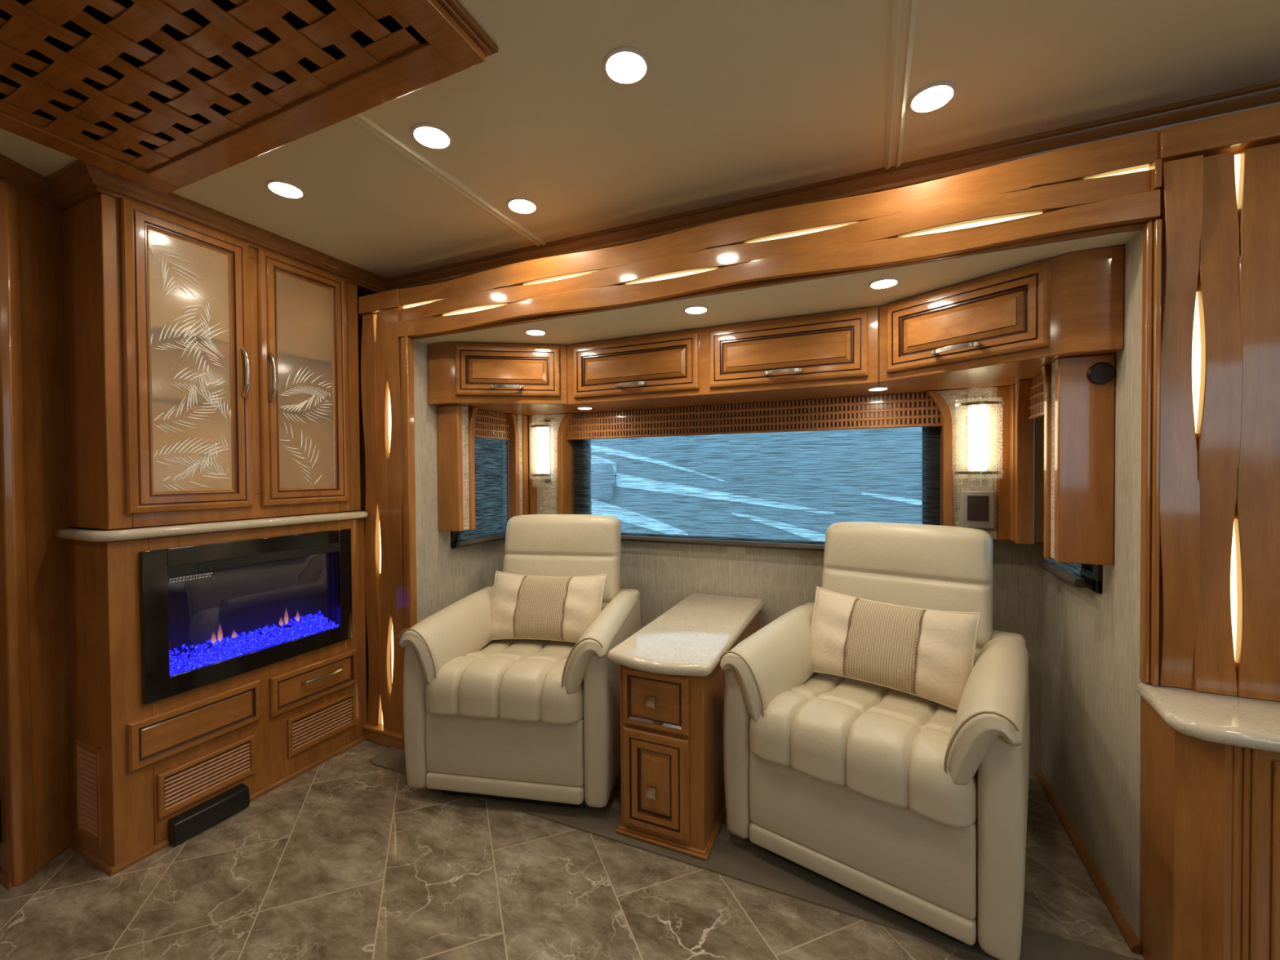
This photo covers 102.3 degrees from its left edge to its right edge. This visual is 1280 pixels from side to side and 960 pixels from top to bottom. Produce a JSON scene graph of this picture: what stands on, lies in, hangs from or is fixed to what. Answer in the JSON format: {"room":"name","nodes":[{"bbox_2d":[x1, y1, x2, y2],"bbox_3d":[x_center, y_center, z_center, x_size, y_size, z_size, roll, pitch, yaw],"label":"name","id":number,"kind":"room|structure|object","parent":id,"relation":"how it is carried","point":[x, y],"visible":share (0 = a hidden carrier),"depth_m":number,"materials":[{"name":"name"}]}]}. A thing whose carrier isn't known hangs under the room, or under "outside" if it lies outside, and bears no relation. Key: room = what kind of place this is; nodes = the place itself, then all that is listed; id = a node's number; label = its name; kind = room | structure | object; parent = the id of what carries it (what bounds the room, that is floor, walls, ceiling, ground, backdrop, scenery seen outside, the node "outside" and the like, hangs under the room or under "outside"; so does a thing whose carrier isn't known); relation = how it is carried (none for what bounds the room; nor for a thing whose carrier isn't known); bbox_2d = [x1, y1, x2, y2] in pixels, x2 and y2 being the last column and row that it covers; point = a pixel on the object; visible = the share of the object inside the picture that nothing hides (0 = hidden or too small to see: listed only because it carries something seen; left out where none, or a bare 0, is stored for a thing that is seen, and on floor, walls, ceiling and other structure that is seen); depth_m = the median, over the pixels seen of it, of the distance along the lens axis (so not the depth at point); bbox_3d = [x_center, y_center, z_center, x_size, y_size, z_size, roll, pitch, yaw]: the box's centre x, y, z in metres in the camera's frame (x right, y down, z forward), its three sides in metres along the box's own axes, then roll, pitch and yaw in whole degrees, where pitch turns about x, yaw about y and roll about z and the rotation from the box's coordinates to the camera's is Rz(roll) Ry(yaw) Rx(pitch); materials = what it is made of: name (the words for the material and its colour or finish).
{"room":"motorhome interior","nodes":[
{"label":"motorhome interior","id":0,"kind":"room"},
{"bbox_2d":[0,178,71,875],"bbox_3d":[-2.390,0.132,1.826,1.299,2.100,0.165,0,1,24],"label":"wall","id":1,"kind":"structure","parent":0,"point":[40,230],"depth_m":1.59,"materials":[{"name":"brown wood"}]},
{"bbox_2d":[0,812,0,843],"bbox_3d":[-1.988,1.011,1.540,0.185,0.145,0.059,0,1,24],"label":"wall box","id":2,"kind":"object","parent":1,"relation":"attached to","point":[0,812],"visible":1,"depth_m":1.53,"materials":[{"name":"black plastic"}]},
{"bbox_2d":[0,180,35,886],"bbox_3d":[-1.830,0.163,1.508,0.041,2.040,0.049,0,1,24],"label":"trim","id":3,"kind":"structure","parent":1,"relation":"attached to","point":[13,529],"depth_m":1.50,"materials":[{"name":"brown wood"}]},
{"bbox_2d":[0,736,365,889],"bbox_3d":[-2.058,1.171,1.821,1.819,0.018,0.734,-1,1,-10],"label":"baseboard","id":4,"kind":"structure","parent":1,"relation":"attached to","point":[107,868],"depth_m":1.64,"materials":[{"name":"brown wood"}]},
{"bbox_2d":[0,79,1279,293],"bbox_3d":[0.148,-0.896,1.198,6.450,0.062,1.212,0,1,24],"label":"trim","id":5,"kind":"structure","parent":1,"relation":"attached to","point":[78,180],"depth_m":1.59,"materials":[{"name":"brown wood"}]},
{"bbox_2d":[71,526,103,530],"bbox_3d":[-3.228,0.140,1.725,0.050,2.100,3.300,0,1,24],"label":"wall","id":6,"kind":"structure","parent":0,"point":[71,526],"depth_m":2.62,"materials":[{"name":"brown wood"}]},
{"bbox_2d":[297,288,376,717],"bbox_3d":[0.376,0.114,1.772,6.600,2.100,0.190,0,1,24],"label":"wall","id":7,"kind":"structure","parent":0,"point":[362,292],"depth_m":2.41,"materials":[{"name":"brown wood"}]},
{"bbox_2d":[358,103,1279,339],"bbox_3d":[0.422,-0.719,1.643,3.610,0.217,0.163,0,1,24],"label":"header","id":8,"kind":"object","parent":7,"relation":"attached to","point":[1108,186],"visible":1,"depth_m":1.48,"materials":[{"name":"brown wood"}]},
{"bbox_2d":[413,340,505,622],"bbox_3d":[-0.859,0.272,2.618,0.055,1.777,0.790,0,1,24],"label":"wall","id":9,"kind":"structure","parent":0,"point":[446,575],"depth_m":2.36,"materials":[{"name":"fabric"}]},
{"bbox_2d":[436,404,529,548],"bbox_3d":[-0.780,-0.011,2.601,0.157,0.671,0.532,0,1,24],"label":"window","id":10,"kind":"structure","parent":9,"relation":"in","point":[454,536],"depth_m":2.49,"materials":[{"name":"brown wood"}]},
{"bbox_2d":[455,437,507,547],"bbox_3d":[-0.790,-0.009,2.611,0.032,0.653,0.378,0,1,24],"label":"window pane","id":11,"kind":"object","parent":10,"relation":"attached to","point":[470,541],"visible":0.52,"depth_m":2.64,"materials":[{"name":"blue glass"}]},
{"bbox_2d":[427,342,601,416],"bbox_3d":[-0.563,-0.481,2.528,0.560,0.271,0.689,0,1,24],"label":"upper cabinet","id":12,"kind":"object","parent":9,"relation":"attached to","point":[528,380],"visible":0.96,"depth_m":2.31,"materials":[{"name":"brown wood"}]},
{"bbox_2d":[0,740,1144,959],"bbox_3d":[-0.105,1.208,0.686,6.600,0.050,3.900,0,1,24],"label":"floor","id":13,"kind":"structure","parent":0,"point":[344,859],"depth_m":1.45,"materials":[{"name":"grey tile"}]},
{"bbox_2d":[60,192,367,866],"bbox_3d":[-1.647,0.124,2.025,0.596,2.100,0.868,0,1,24],"label":"tall cabinet","id":14,"kind":"object","parent":13,"relation":"on","point":[211,375],"visible":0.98,"depth_m":1.72,"materials":[{"name":"brown wood"}]},
{"bbox_2d":[75,737,104,846],"bbox_3d":[-1.703,0.963,1.596,0.150,0.295,0.011,0,1,24],"label":"vent","id":15,"kind":"object","parent":14,"relation":"attached to","point":[89,752],"depth_m":1.59,"materials":[{"name":"brown wood"}]},
{"bbox_2d":[156,733,255,819],"bbox_3d":[-1.477,1.009,1.772,0.011,0.141,0.283,0,1,24],"label":"vent","id":16,"kind":"object","parent":14,"relation":"attached to","point":[184,784],"depth_m":1.76,"materials":[{"name":"brown wood"}]},
{"bbox_2d":[168,782,249,845],"bbox_3d":[-1.463,1.136,1.760,0.045,0.076,0.220,0,1,24],"label":"vent","id":17,"kind":"object","parent":14,"relation":"attached to","point":[202,816],"visible":1,"depth_m":1.74,"materials":[{"name":"black plastic"}]},
{"bbox_2d":[53,511,368,542],"bbox_3d":[-1.532,0.161,1.959,0.300,0.032,0.888,0,1,24],"label":"stone ledge","id":18,"kind":"object","parent":14,"relation":"attached to","point":[73,534],"visible":1,"depth_m":1.72,"materials":[{"name":"beige stone"}]},
{"bbox_2d":[139,528,352,704],"bbox_3d":[-1.457,0.455,1.948,0.136,0.478,0.705,0,1,24],"label":"electric fireplace","id":19,"kind":"object","parent":14,"relation":"in","point":[214,612],"visible":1,"depth_m":1.91,"materials":[{"name":"black glass"}]},
{"bbox_2d":[286,690,356,757],"bbox_3d":[-1.313,1.006,2.143,0.011,0.148,0.290,0,1,24],"label":"vent","id":20,"kind":"object","parent":14,"relation":"attached to","point":[309,727],"depth_m":2.13,"materials":[{"name":"brown wood"}]},
{"bbox_2d":[360,307,417,749],"bbox_3d":[-1.086,0.213,2.326,0.291,1.905,0.182,0,1,24],"label":"pillar","id":21,"kind":"structure","parent":13,"relation":"on","point":[387,358],"depth_m":2.26,"materials":[{"name":"brown wood"}]},
{"bbox_2d":[398,514,640,808],"bbox_3d":[-0.427,0.666,2.169,0.776,0.986,0.805,0,1,10],"label":"recliner","id":22,"kind":"object","parent":13,"relation":"on","point":[532,721],"visible":0.91,"depth_m":1.84,"materials":[{"name":"beige leather"}]},
{"bbox_2d":[490,570,606,643],"bbox_3d":[-0.422,0.562,2.277,0.529,0.283,0.181,0,1,10],"label":"lumbar pillow","id":23,"kind":"object","parent":22,"relation":"on","point":[553,608],"visible":0.92,"depth_m":2.23,"materials":[{"name":"beige fabric"}]},
{"bbox_2d":[607,592,764,860],"bbox_3d":[0.227,0.856,2.034,0.356,0.596,0.947,0,1,24],"label":"side table","id":24,"kind":"object","parent":13,"relation":"on","point":[673,677],"visible":0.94,"depth_m":1.65,"materials":[{"name":"brown wood"}]},
{"bbox_2d":[720,521,1030,959],"bbox_3d":[0.787,0.665,1.690,0.776,0.986,0.805,0,1,38],"label":"recliner","id":25,"kind":"object","parent":13,"relation":"on","point":[914,806],"visible":0.84,"depth_m":1.43,"materials":[{"name":"beige leather"}]},
{"bbox_2d":[810,586,980,710],"bbox_3d":[0.835,0.557,1.760,0.531,0.297,0.184,0,1,41],"label":"lumbar pillow","id":26,"kind":"object","parent":25,"relation":"on","point":[927,654],"visible":0.96,"depth_m":1.69,"materials":[{"name":"beige fabric"}]},
{"bbox_2d":[1140,697,1279,959],"bbox_3d":[1.607,0.848,0.987,0.914,0.636,0.209,0,1,24],"label":"base cabinet","id":27,"kind":"object","parent":13,"relation":"on","point":[1210,868],"visible":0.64,"depth_m":1.09,"materials":[{"name":"brown wood"}]},
{"bbox_2d":[1135,682,1279,752],"bbox_3d":[1.584,0.511,0.975,0.945,0.036,0.249,0,1,24],"label":"countertop","id":28,"kind":"structure","parent":27,"relation":"on","point":[1220,718],"depth_m":1.09,"materials":[{"name":"beige stone"}]},
{"bbox_2d":[0,0,1279,290],"bbox_3d":[-0.242,-0.938,0.381,6.600,0.050,3.300,0,1,24],"label":"ceiling","id":29,"kind":"structure","parent":0,"point":[736,100],"depth_m":1.28,"materials":[{"name":"paint"}]},
{"bbox_2d":[0,0,497,193],"bbox_3d":[-1.199,-0.890,0.632,1.263,0.037,1.581,0,1,24],"label":"ceiling panel","id":30,"kind":"object","parent":29,"relation":"attached to","point":[166,96],"visible":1,"depth_m":1.12,"materials":[{"name":"brown wood"}]},
{"bbox_2d":[265,179,305,198],"bbox_3d":[-1.124,-0.920,1.637,0.105,0.007,0.105,0,1,24],"label":"recessed light","id":31,"kind":"object","parent":29,"relation":"in","point":[282,188],"visible":1,"depth_m":1.63,"materials":[{"name":"white glass"}]},
{"bbox_2d":[410,123,453,149],"bbox_3d":[-0.559,-0.921,1.387,0.105,0.007,0.105,0,1,24],"label":"recessed light","id":32,"kind":"object","parent":29,"relation":"in","point":[428,135],"visible":1,"depth_m":1.38,"materials":[{"name":"white"}]},
{"bbox_2d":[349,112,546,246],"bbox_3d":[-0.998,-0.908,0.674,0.044,0.009,3.020,0,1,24],"label":"trim","id":33,"kind":"structure","parent":29,"relation":"attached to","point":[361,119],"depth_m":1.55,"materials":[{"name":"plastic"}]},
{"bbox_2d":[506,197,537,213],"bbox_3d":[-0.399,-0.927,1.748,0.105,0.007,0.105,0,1,24],"label":"recessed light","id":34,"kind":"object","parent":29,"relation":"in","point":[518,205],"visible":1,"depth_m":1.74,"materials":[{"name":"white"}]},
{"bbox_2d":[602,46,649,84],"bbox_3d":[-0.031,-0.921,1.152,0.105,0.007,0.105,0,1,24],"label":"recessed light","id":35,"kind":"object","parent":29,"relation":"in","point":[624,65],"visible":1,"depth_m":1.15,"materials":[{"name":"white glass"}]},
{"bbox_2d":[884,0,918,168],"bbox_3d":[0.144,-0.909,0.167,0.044,0.009,3.020,0,1,24],"label":"trim","id":36,"kind":"structure","parent":29,"relation":"attached to","point":[904,11],"depth_m":1.18,"materials":[{"name":"plastic"}]},
{"bbox_2d":[907,80,957,113],"bbox_3d":[0.711,-0.928,1.256,0.105,0.007,0.105,0,1,24],"label":"recessed light","id":37,"kind":"object","parent":29,"relation":"in","point":[931,97],"visible":1,"depth_m":1.25,"materials":[{"name":"white"}]},
{"bbox_2d":[413,220,1152,345],"bbox_3d":[0.285,-0.638,2.135,2.540,0.040,0.818,0,1,24],"label":"ceiling","id":38,"kind":"structure","parent":0,"point":[848,291],"depth_m":1.78,"materials":[{"name":"paint"}]},
{"bbox_2d":[524,328,546,335],"bbox_3d":[-0.431,-0.609,2.132,0.088,0.007,0.088,0,1,24],"label":"recessed light","id":39,"kind":"object","parent":38,"relation":"in","point":[531,331],"visible":1,"depth_m":2.12,"materials":[{"name":"white plastic"}]},
{"bbox_2d":[684,305,708,313],"bbox_3d":[0.202,-0.610,1.851,0.088,0.007,0.088,0,1,24],"label":"recessed light","id":40,"kind":"object","parent":38,"relation":"in","point":[693,308],"visible":1,"depth_m":1.84,"materials":[{"name":"white plastic"}]},
{"bbox_2d":[868,277,899,288],"bbox_3d":[0.758,-0.610,1.604,0.088,0.007,0.088,0,1,24],"label":"recessed light","id":41,"kind":"object","parent":38,"relation":"in","point":[885,282],"visible":1,"depth_m":1.59,"materials":[{"name":"white"}]},
{"bbox_2d":[590,441,1042,776],"bbox_3d":[0.447,0.264,2.498,2.540,1.777,0.050,0,1,24],"label":"wall","id":42,"kind":"structure","parent":0,"point":[664,575],"depth_m":2.39,"materials":[{"name":"fabric"}]},
{"bbox_2d":[567,306,878,412],"bbox_3d":[0.329,-0.484,2.255,1.290,0.271,0.465,0,1,24],"label":"upper cabinet","id":43,"kind":"object","parent":42,"relation":"attached to","point":[832,354],"visible":0.98,"depth_m":2.05,"materials":[{"name":"brown wood"}]},
{"bbox_2d":[577,406,592,409],"bbox_3d":[-0.264,-0.343,2.469,0.073,0.007,0.073,0,1,24],"label":"recessed light","id":44,"kind":"object","parent":43,"relation":"attached to","point":[579,407],"visible":1,"depth_m":2.45,"materials":[{"name":"white plastic"}]},
{"bbox_2d":[867,386,888,391],"bbox_3d":[0.901,-0.344,1.953,0.073,0.007,0.073,0,1,24],"label":"recessed light","id":45,"kind":"object","parent":43,"relation":"attached to","point":[873,388],"visible":1,"depth_m":1.94,"materials":[{"name":"white"}]},
{"bbox_2d":[728,546,745,553],"bbox_3d":[0.461,0.331,2.465,0.084,0.038,0.001,0,1,24],"label":"sticker","id":46,"kind":"object","parent":42,"relation":"attached to","point":[731,549],"visible":0.94,"depth_m":2.46,"materials":[{"name":"beige"}]},
{"bbox_2d":[573,426,939,551],"bbox_3d":[0.451,-0.009,2.471,1.870,0.655,0.040,0,1,24],"label":"window","id":47,"kind":"structure","parent":42,"relation":"in","point":[932,443],"depth_m":2.31,"materials":[{"name":"black plastic"}]},
{"bbox_2d":[528,353,1115,593],"bbox_3d":[0.379,-0.012,2.146,2.318,0.671,0.639,0,1,24],"label":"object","id":48,"kind":"structure","parent":42,"relation":"in","point":[1092,574],"depth_m":1.92,"materials":[{"name":"brown wood"}]},
{"bbox_2d":[528,420,553,480],"bbox_3d":[-0.520,-0.153,2.718,0.154,0.378,0.078,0,1,24],"label":"wall sconce","id":49,"kind":"object","parent":48,"relation":"attached to","point":[543,431],"visible":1,"depth_m":2.71,"materials":[{"name":"white glass"}]},
{"bbox_2d":[536,426,548,473],"bbox_3d":[-0.517,-0.156,2.725,0.062,0.245,0.040,0,1,24],"label":"diffuser","id":50,"kind":"object","parent":49,"relation":"attached to","point":[542,433],"depth_m":2.71,"materials":[{"name":"white glass"}]},
{"bbox_2d":[571,426,940,551],"bbox_3d":[0.421,-0.015,2.435,1.825,0.653,0.032,0,1,24],"label":"roller shade","id":51,"kind":"object","parent":48,"relation":"attached to","point":[714,540],"visible":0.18,"depth_m":2.39,"materials":[{"name":"blue fabric"}]},
{"bbox_2d":[960,490,995,528],"bbox_3d":[1.281,0.113,1.958,0.110,0.143,0.016,0,1,24],"label":"control panel","id":52,"kind":"object","parent":48,"relation":"attached to","point":[977,507],"visible":0.9,"depth_m":1.95,"materials":[{"name":"beige plastic"}]},
{"bbox_2d":[955,395,1004,480],"bbox_3d":[1.265,-0.154,1.926,0.154,0.378,0.078,0,1,24],"label":"wall sconce","id":53,"kind":"object","parent":48,"relation":"attached to","point":[977,407],"visible":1,"depth_m":1.92,"materials":[{"name":"white glass"}]},
{"bbox_2d":[968,404,988,471],"bbox_3d":[1.268,-0.158,1.933,0.062,0.245,0.040,0,1,24],"label":"diffuser","id":54,"kind":"object","parent":53,"relation":"attached to","point":[978,415],"depth_m":1.92,"materials":[{"name":"white glass"}]},
{"bbox_2d":[1038,557,1085,587],"bbox_3d":[1.371,-0.011,1.682,0.032,0.653,0.355,0,1,24],"label":"roller shade","id":55,"kind":"object","parent":48,"relation":"attached to","point":[1068,576],"visible":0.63,"depth_m":1.63,"materials":[{"name":"grey fabric"}]},
{"bbox_2d":[1087,362,1115,384],"bbox_3d":[1.252,-0.289,1.400,0.060,0.060,0.007,0,1,24],"label":"speaker","id":56,"kind":"object","parent":48,"relation":"attached to","point":[1100,373],"visible":1,"depth_m":1.40},
{"bbox_2d":[1041,228,1150,942],"bbox_3d":[1.412,0.270,1.611,0.056,1.777,0.790,0,1,24],"label":"wall","id":57,"kind":"structure","parent":0,"point":[1091,704],"depth_m":1.42,"materials":[{"name":"fabric"}]},
{"bbox_2d":[369,746,1138,959],"bbox_3d":[0.058,1.164,1.682,2.550,0.006,0.137,0,1,24],"label":"trim","id":58,"kind":"structure","parent":57,"relation":"attached to","point":[766,870],"depth_m":1.51,"materials":[{"name":"brown plastic"}]},
{"bbox_2d":[877,244,1124,395],"bbox_3d":[1.137,-0.482,1.774,0.575,0.271,0.689,0,1,24],"label":"upper cabinet","id":59,"kind":"object","parent":57,"relation":"attached to","point":[998,329],"visible":0.95,"depth_m":1.51,"materials":[{"name":"brown wood"}]},
{"bbox_2d":[1035,771,1141,954],"bbox_3d":[1.382,1.145,1.634,0.018,0.024,0.800,0,1,24],"label":"baseboard","id":60,"kind":"structure","parent":57,"relation":"attached to","point":[1121,921],"depth_m":1.50,"materials":[{"name":"brown wood"}]},
{"bbox_2d":[1139,142,1279,701],"bbox_3d":[1.637,-0.130,1.065,0.920,1.240,0.068,0,1,24],"label":"wall panel","id":61,"kind":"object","parent":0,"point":[1210,516],"depth_m":1.18,"materials":[{"name":"brown wood"}]},
{"bbox_3d":[3.187,2.272,8.599,19.000,0.050,13.000,0,1,24],"label":"ground","id":62,"kind":"structure","parent":0,"visible":0},
{"bbox_2d":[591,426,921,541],"bbox_3d":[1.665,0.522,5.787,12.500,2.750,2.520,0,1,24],"label":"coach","id":63,"kind":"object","parent":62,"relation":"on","point":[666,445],"visible":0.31,"depth_m":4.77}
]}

